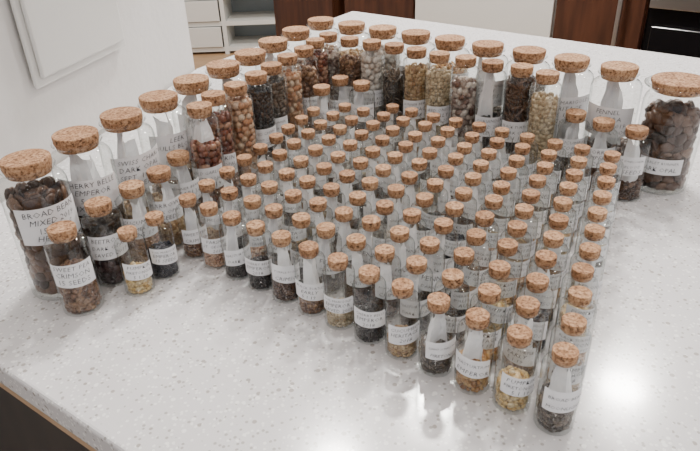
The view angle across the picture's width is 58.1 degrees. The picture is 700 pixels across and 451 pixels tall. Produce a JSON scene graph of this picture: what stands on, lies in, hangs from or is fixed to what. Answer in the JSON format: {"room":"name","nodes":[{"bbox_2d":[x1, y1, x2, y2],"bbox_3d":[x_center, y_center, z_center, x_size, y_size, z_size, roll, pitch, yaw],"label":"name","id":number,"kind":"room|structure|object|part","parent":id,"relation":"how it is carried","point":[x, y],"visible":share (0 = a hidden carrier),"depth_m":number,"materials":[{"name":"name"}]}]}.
{"room":"kitchen","nodes":[
{"label":"kitchen","id":0,"kind":"room"},
{"bbox_2d":[0,0,194,202],"bbox_3d":[-0.431,-0.226,0.362,0.120,2.400,1.159,4,30,11],"label":"wall","id":1,"kind":"structure","parent":0,"point":[157,50],"depth_m":0.74,"materials":[{"name":"white paint"}]},
{"bbox_2d":[9,0,125,88],"bbox_3d":[-0.299,-0.300,0.640,0.012,0.277,0.177,4,30,11],"label":"access panel","id":2,"kind":"object","parent":1,"relation":"attached to","point":[58,38],"visible":1,"depth_m":0.66,"materials":[{"name":"paint"}]},
{"bbox_2d":[192,51,234,69],"bbox_3d":[0.002,0.043,2.329,8.000,0.050,9.000,-2,30,0],"label":"floor","id":3,"kind":"structure","parent":0,"point":[201,59],"depth_m":4.53,"materials":[{"name":"beige wood"}]},
{"bbox_2d":[184,0,275,53],"bbox_3d":[-0.913,-2.114,4.290,0.830,1.800,0.362,-2,30,0],"label":"shelving unit","id":4,"kind":"object","parent":3,"relation":"on","point":[227,26],"visible":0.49,"depth_m":4.55,"materials":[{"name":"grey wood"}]},
{"bbox_3d":[-1.096,-1.506,4.438,0.340,0.140,0.022,-2,30,0],"label":"drawer","id":5,"kind":"part","parent":4,"relation":"part of","materials":[{"name":"white paint"}]},
{"bbox_3d":[-1.090,-1.350,4.527,0.340,0.140,0.022,-2,30,0],"label":"drawer","id":6,"kind":"part","parent":4,"relation":"part of","materials":[{"name":"white paint"}]},
{"bbox_3d":[-0.891,-1.519,4.629,0.830,0.030,0.325,-2,30,0],"label":"shelf","id":7,"kind":"part","parent":4,"relation":"part of","materials":[{"name":"white paint"}]},
{"bbox_3d":[-0.885,-1.363,4.718,0.830,0.030,0.325,-2,30,0],"label":"shelf","id":8,"kind":"part","parent":4,"relation":"part of","materials":[{"name":"white paint"}]},
{"bbox_2d":[273,0,344,36],"bbox_3d":[0.018,-0.854,2.917,0.404,0.920,0.600,21,37,35],"label":"base cabinet","id":9,"kind":"object","parent":3,"relation":"on","point":[287,13],"visible":0.02,"depth_m":2.65,"materials":[{"name":"brown wood"}]},
{"bbox_2d":[0,11,699,450],"bbox_3d":[0.400,0.362,0.792,1.625,0.900,1.026,17,35,30],"label":"kitchen island","id":10,"kind":"object","parent":3,"relation":"on","point":[204,360],"visible":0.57,"depth_m":0.40,"materials":[{"name":"white stone"}]},
{"bbox_2d":[0,148,88,300],"bbox_3d":[-0.219,-0.001,0.453,0.045,0.104,0.046,-27,38,-36],"label":"jar","id":11,"kind":"object","parent":10,"relation":"on","point":[34,205],"visible":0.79,"depth_m":0.43,"materials":[{"name":"clear glass"}]},
{"bbox_2d":[44,220,104,316],"bbox_3d":[-0.193,0.029,0.439,0.028,0.066,0.029,-14,32,-20],"label":"bottle","id":12,"kind":"object","parent":10,"relation":"on","point":[75,278],"visible":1,"depth_m":0.43,"materials":[{"name":"clear glass"}]},
{"bbox_2d":[50,125,127,266],"bbox_3d":[-0.202,-0.023,0.491,0.045,0.104,0.046,-18,34,-26],"label":"jar","id":13,"kind":"object","parent":10,"relation":"on","point":[86,183],"visible":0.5,"depth_m":0.47,"materials":[{"name":"clear glass"}]},
{"bbox_2d":[81,196,132,286],"bbox_3d":[-0.181,0.011,0.469,0.028,0.066,0.029,-15,32,-21],"label":"bottle","id":14,"kind":"object","parent":10,"relation":"on","point":[103,250],"visible":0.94,"depth_m":0.46,"materials":[{"name":"clear glass"}]},
{"bbox_2d":[98,106,162,218],"bbox_3d":[-0.180,-0.044,0.527,0.045,0.104,0.046,-24,36,-33],"label":"jar","id":15,"kind":"object","parent":10,"relation":"on","point":[129,163],"visible":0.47,"depth_m":0.51,"materials":[{"name":"clear glass"}]},
{"bbox_2d":[115,179,162,262],"bbox_3d":[-0.165,-0.003,0.492,0.028,0.066,0.029,-10,31,-14],"label":"bottle","id":16,"kind":"object","parent":10,"relation":"on","point":[134,188],"visible":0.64,"depth_m":0.48,"materials":[{"name":"clear glass"}]},
{"bbox_2d":[144,165,185,246],"bbox_3d":[-0.151,-0.016,0.515,0.028,0.066,0.029,-11,31,-16],"label":"bottle","id":17,"kind":"object","parent":10,"relation":"on","point":[156,174],"visible":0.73,"depth_m":0.51,"materials":[{"name":"clear glass"}]},
{"bbox_2d":[137,90,193,194],"bbox_3d":[-0.162,-0.066,0.563,0.045,0.104,0.046,-24,37,-34],"label":"jar","id":18,"kind":"object","parent":10,"relation":"on","point":[156,101],"visible":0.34,"depth_m":0.54,"materials":[{"name":"clear glass"}]},
{"bbox_2d":[166,149,203,224],"bbox_3d":[-0.143,-0.032,0.542,0.028,0.066,0.029,-16,32,-22],"label":"bottle","id":19,"kind":"object","parent":10,"relation":"on","point":[179,158],"visible":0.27,"depth_m":0.53,"materials":[{"name":"clear glass"}]},
{"bbox_2d":[171,73,220,168],"bbox_3d":[-0.144,-0.089,0.604,0.045,0.104,0.046,-16,33,-23],"label":"jar","id":20,"kind":"object","parent":10,"relation":"on","point":[190,85],"visible":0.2,"depth_m":0.57,"materials":[{"name":"clear glass"}]},
{"bbox_2d":[184,101,227,208],"bbox_3d":[-0.125,-0.058,0.554,0.029,0.099,0.030,-3,30,-1],"label":"jar","id":21,"kind":"object","parent":10,"relation":"on","point":[205,147],"visible":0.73,"depth_m":0.54,"materials":[{"name":"clear glass"}]},
{"bbox_2d":[200,90,239,187],"bbox_3d":[-0.119,-0.073,0.580,0.029,0.099,0.030,-5,30,-6],"label":"jar","id":22,"kind":"object","parent":10,"relation":"on","point":[216,97],"visible":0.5,"depth_m":0.56,"materials":[{"name":"clear glass"}]},
{"bbox_2d":[205,59,243,111],"bbox_3d":[-0.123,-0.114,0.645,0.045,0.104,0.045,-26,37,-35],"label":"jar","id":23,"kind":"object","parent":10,"relation":"on","point":[223,69],"visible":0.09,"depth_m":0.61,"materials":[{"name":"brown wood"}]},
{"bbox_2d":[222,80,257,182],"bbox_3d":[-0.104,-0.087,0.602,0.029,0.099,0.029,-6,30,-6],"label":"jar","id":24,"kind":"object","parent":10,"relation":"on","point":[237,99],"visible":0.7,"depth_m":0.59,"materials":[{"name":"clear glass"}]},
{"bbox_2d":[234,48,267,65],"bbox_3d":[-0.102,-0.135,0.681,0.045,0.104,0.045,-21,35,-30],"label":"jar","id":25,"kind":"object","parent":10,"relation":"on","point":[247,56],"visible":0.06,"depth_m":0.65,"materials":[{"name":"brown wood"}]},
{"bbox_2d":[244,70,276,159],"bbox_3d":[-0.089,-0.104,0.630,0.029,0.099,0.030,-13,31,-18],"label":"jar","id":26,"kind":"object","parent":10,"relation":"on","point":[262,109],"visible":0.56,"depth_m":0.61,"materials":[{"name":"clear glass"}]},
{"bbox_2d":[255,36,289,77],"bbox_3d":[-0.084,-0.161,0.724,0.045,0.104,0.045,11,32,21],"label":"jar","id":27,"kind":"object","parent":10,"relation":"on","point":[272,44],"visible":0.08,"depth_m":0.69,"materials":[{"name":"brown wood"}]},
{"bbox_2d":[260,61,289,149],"bbox_3d":[-0.078,-0.119,0.656,0.029,0.099,0.030,0,30,4],"label":"jar","id":28,"kind":"object","parent":10,"relation":"on","point":[273,69],"visible":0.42,"depth_m":0.64,"materials":[{"name":"clear glass"}]},
{"bbox_2d":[277,52,304,138],"bbox_3d":[-0.064,-0.136,0.685,0.029,0.099,0.029,-4,30,-4],"label":"jar","id":29,"kind":"object","parent":10,"relation":"on","point":[293,81],"visible":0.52,"depth_m":0.67,"materials":[{"name":"clear glass"}]},
{"bbox_2d":[282,26,311,71],"bbox_3d":[-0.062,-0.186,0.767,0.045,0.104,0.045,-4,30,-4],"label":"jar","id":30,"kind":"object","parent":10,"relation":"on","point":[292,33],"visible":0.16,"depth_m":0.74,"materials":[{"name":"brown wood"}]},
{"bbox_2d":[293,45,318,128],"bbox_3d":[-0.049,-0.151,0.711,0.029,0.099,0.030,-5,30,-5],"label":"jar","id":31,"kind":"object","parent":10,"relation":"on","point":[309,74],"visible":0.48,"depth_m":0.70,"materials":[{"name":"clear glass"}]},
{"bbox_2d":[305,37,330,109],"bbox_3d":[-0.038,-0.169,0.741,0.029,0.099,0.030,-5,30,-5],"label":"jar","id":32,"kind":"object","parent":10,"relation":"on","point":[321,64],"visible":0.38,"depth_m":0.72,"materials":[{"name":"clear glass"}]},
{"bbox_2d":[304,16,339,51],"bbox_3d":[-0.035,-0.212,0.810,0.045,0.104,0.045,8,31,17],"label":"jar","id":33,"kind":"object","parent":10,"relation":"on","point":[319,23],"visible":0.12,"depth_m":0.78,"materials":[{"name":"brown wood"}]},
{"bbox_2d":[309,84,335,135],"bbox_3d":[-0.029,-0.120,0.690,0.028,0.066,0.029,-4,30,-4],"label":"bottle","id":34,"kind":"object","parent":10,"relation":"on","point":[318,89],"visible":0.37,"depth_m":0.68,"materials":[{"name":"clear glass"}]},
{"bbox_2d":[319,31,339,99],"bbox_3d":[-0.024,-0.183,0.764,0.029,0.099,0.029,-6,30,-8],"label":"jar","id":35,"kind":"object","parent":10,"relation":"on","point":[329,36],"visible":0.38,"depth_m":0.75,"materials":[{"name":"clear glass"}]},
{"bbox_2d":[328,75,353,129],"bbox_3d":[-0.010,-0.137,0.716,0.028,0.066,0.029,4,30,11],"label":"bottle","id":36,"kind":"object","parent":10,"relation":"on","point":[340,81],"visible":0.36,"depth_m":0.70,"materials":[{"name":"clear glass"}]},
{"bbox_2d":[337,35,361,103],"bbox_3d":[0.001,-0.171,0.742,0.029,0.099,0.030,0,30,3],"label":"jar","id":37,"kind":"object","parent":10,"relation":"on","point":[349,64],"visible":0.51,"depth_m":0.73,"materials":[{"name":"clear glass"}]},
{"bbox_2d":[337,20,366,73],"bbox_3d":[0.004,-0.199,0.785,0.045,0.104,0.045,13,33,25],"label":"jar","id":38,"kind":"object","parent":10,"relation":"on","point":[348,27],"visible":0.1,"depth_m":0.76,"materials":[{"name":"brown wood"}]},
{"bbox_2d":[349,80,374,140],"bbox_3d":[0.013,-0.127,0.697,0.028,0.066,0.029,-2,30,0],"label":"bottle","id":39,"kind":"object","parent":10,"relation":"on","point":[360,86],"visible":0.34,"depth_m":0.69,"materials":[{"name":"clear glass"}]},
{"bbox_2d":[114,102,623,435],"bbox_3d":[0.046,-0.015,0.516,0.324,0.051,0.337,12,33,23],"label":"vials","id":40,"kind":"object","parent":10,"relation":"on","point":[312,189],"visible":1,"depth_m":0.46,"materials":[{"name":"clear glass"}]},
{"bbox_2d":[359,38,383,125],"bbox_3d":[0.026,-0.163,0.727,0.029,0.099,0.030,-6,30,-6],"label":"jar","id":41,"kind":"object","parent":10,"relation":"on","point":[372,68],"visible":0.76,"depth_m":0.71,"materials":[{"name":"clear glass"}]},
{"bbox_2d":[365,24,400,71],"bbox_3d":[0.040,-0.186,0.759,0.045,0.104,0.045,-3,30,-1],"label":"jar","id":42,"kind":"object","parent":10,"relation":"on","point":[380,31],"visible":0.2,"depth_m":0.73,"materials":[{"name":"clear glass"}]},
{"bbox_2d":[381,41,407,131],"bbox_3d":[0.050,-0.155,0.711,0.029,0.099,0.029,4,30,10],"label":"jar","id":43,"kind":"object","parent":10,"relation":"on","point":[393,80],"visible":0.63,"depth_m":0.70,"materials":[{"name":"clear glass"}]},
{"bbox_2d":[396,29,432,70],"bbox_3d":[0.076,-0.172,0.734,0.045,0.104,0.046,5,30,12],"label":"jar","id":44,"kind":"object","parent":10,"relation":"on","point":[409,36],"visible":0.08,"depth_m":0.70,"materials":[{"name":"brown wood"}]},
{"bbox_2d":[402,46,427,132],"bbox_3d":[0.072,-0.145,0.692,0.029,0.099,0.030,1,30,6],"label":"jar","id":45,"kind":"object","parent":10,"relation":"on","point":[415,75],"visible":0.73,"depth_m":0.68,"materials":[{"name":"clear glass"}]},
{"bbox_2d":[424,50,452,138],"bbox_3d":[0.094,-0.135,0.673,0.029,0.099,0.030,-2,30,1],"label":"jar","id":46,"kind":"object","parent":10,"relation":"on","point":[438,81],"visible":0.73,"depth_m":0.66,"materials":[{"name":"clear glass"}]},
{"bbox_2d":[428,34,468,103],"bbox_3d":[0.110,-0.158,0.706,0.045,0.104,0.046,-5,30,-5],"label":"jar","id":47,"kind":"object","parent":10,"relation":"on","point":[446,42],"visible":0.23,"depth_m":0.68,"materials":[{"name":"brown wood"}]},
{"bbox_2d":[448,54,479,145],"bbox_3d":[0.118,-0.127,0.657,0.029,0.099,0.029,-2,30,-1],"label":"jar","id":48,"kind":"object","parent":10,"relation":"on","point":[463,94],"visible":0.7,"depth_m":0.65,"materials":[{"name":"clear glass"}]},
{"bbox_2d":[464,40,508,124],"bbox_3d":[0.145,-0.144,0.679,0.045,0.104,0.046,2,30,8],"label":"jar","id":49,"kind":"object","parent":10,"relation":"on","point":[481,49],"visible":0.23,"depth_m":0.66,"materials":[{"name":"clear glass"}]},
{"bbox_2d":[474,58,506,148],"bbox_3d":[0.141,-0.117,0.640,0.029,0.099,0.030,4,30,10],"label":"jar","id":50,"kind":"object","parent":10,"relation":"on","point":[485,113],"visible":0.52,"depth_m":0.63,"materials":[{"name":"clear glass"}]},
{"bbox_2d":[501,62,535,155],"bbox_3d":[0.165,-0.109,0.624,0.029,0.099,0.030,7,31,16],"label":"jar","id":51,"kind":"object","parent":10,"relation":"on","point":[518,95],"visible":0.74,"depth_m":0.61,"materials":[{"name":"clear glass"}]},
{"bbox_2d":[500,45,549,126],"bbox_3d":[0.181,-0.130,0.654,0.045,0.104,0.045,4,30,10],"label":"jar","id":52,"kind":"object","parent":10,"relation":"on","point":[533,55],"visible":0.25,"depth_m":0.63,"materials":[{"name":"clear glass"}]},
{"bbox_2d":[525,69,561,173],"bbox_3d":[0.183,-0.098,0.602,0.029,0.099,0.029,11,32,22],"label":"jar","id":53,"kind":"object","parent":10,"relation":"on","point":[543,108],"visible":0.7,"depth_m":0.59,"materials":[{"name":"clear glass"}]},
{"bbox_2d":[554,108,589,178],"bbox_3d":[0.210,-0.077,0.598,0.028,0.066,0.029,5,31,12],"label":"bottle","id":54,"kind":"object","parent":10,"relation":"on","point":[575,116],"visible":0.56,"depth_m":0.59,"materials":[{"name":"clear glass"}]},
{"bbox_2d":[551,53,593,163],"bbox_3d":[0.213,-0.115,0.624,0.045,0.104,0.046,7,31,15],"label":"jar","id":55,"kind":"object","parent":10,"relation":"on","point":[570,64],"visible":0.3,"depth_m":0.60,"materials":[{"name":"clear glass"}]},
{"bbox_2d":[583,117,618,191],"bbox_3d":[0.227,-0.065,0.577,0.028,0.066,0.029,7,31,16],"label":"bottle","id":56,"kind":"object","parent":10,"relation":"on","point":[602,125],"visible":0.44,"depth_m":0.57,"materials":[{"name":"clear glass"}]},
{"bbox_2d":[582,61,642,176],"bbox_3d":[0.246,-0.100,0.596,0.045,0.104,0.046,14,34,26],"label":"jar","id":57,"kind":"object","parent":10,"relation":"on","point":[614,72],"visible":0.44,"depth_m":0.58,"materials":[{"name":"clear glass"}]},
{"bbox_2d":[613,124,651,201],"bbox_3d":[0.248,-0.056,0.559,0.028,0.066,0.029,18,36,31],"label":"bottle","id":58,"kind":"object","parent":10,"relation":"on","point":[632,163],"visible":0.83,"depth_m":0.55,"materials":[{"name":"clear glass"}]},
{"bbox_2d":[634,72,699,194],"bbox_3d":[0.287,-0.083,0.568,0.057,0.100,0.057,14,33,25],"label":"storage jar","id":59,"kind":"object","parent":10,"relation":"on","point":[673,125],"visible":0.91,"depth_m":0.55,"materials":[{"name":"clear glass"}]},
{"bbox_2d":[344,0,414,18],"bbox_3d":[0.303,-0.743,2.706,0.336,0.920,0.600,21,37,35],"label":"base cabinet","id":60,"kind":"object","parent":3,"relation":"on","point":[395,8],"visible":0.02,"depth_m":2.37,"materials":[{"name":"brown wood"}]},
{"bbox_2d":[415,0,556,37],"bbox_3d":[0.635,-0.614,2.459,0.528,0.920,0.600,21,37,35],"label":"dishwasher","id":61,"kind":"object","parent":3,"relation":"on","point":[528,17],"visible":0.02,"depth_m":2.10,"materials":[{"name":"white paint"}]},
{"bbox_2d":[553,0,650,49],"bbox_3d":[0.931,-0.488,2.220,0.270,0.920,0.635,21,37,35],"label":"base cabinet","id":62,"kind":"object","parent":3,"relation":"on","point":[616,23],"visible":0.08,"depth_m":1.88,"materials":[{"name":"brown wood"}]},
{"bbox_3d":[0.778,-0.585,1.837,0.012,0.280,0.013,21,37,35],"label":"handle","id":63,"kind":"part","parent":62,"relation":"part of","materials":[{"name":"silver metal"}]},
{"bbox_2d":[641,0,699,57],"bbox_3d":[1.353,-0.319,1.899,0.838,0.920,0.650,21,37,35],"label":"built-in oven","id":64,"kind":"object","parent":3,"relation":"on","point":[672,26],"visible":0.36,"depth_m":1.78,"materials":[{"name":"black glass"},{"name":"brushed steel"}]},
{"bbox_3d":[1.192,-0.184,1.735,0.817,0.620,0.020,21,37,35],"label":"glass door","id":65,"kind":"part","parent":64,"relation":"part of","materials":[{"name":"black glass"}]}
]}

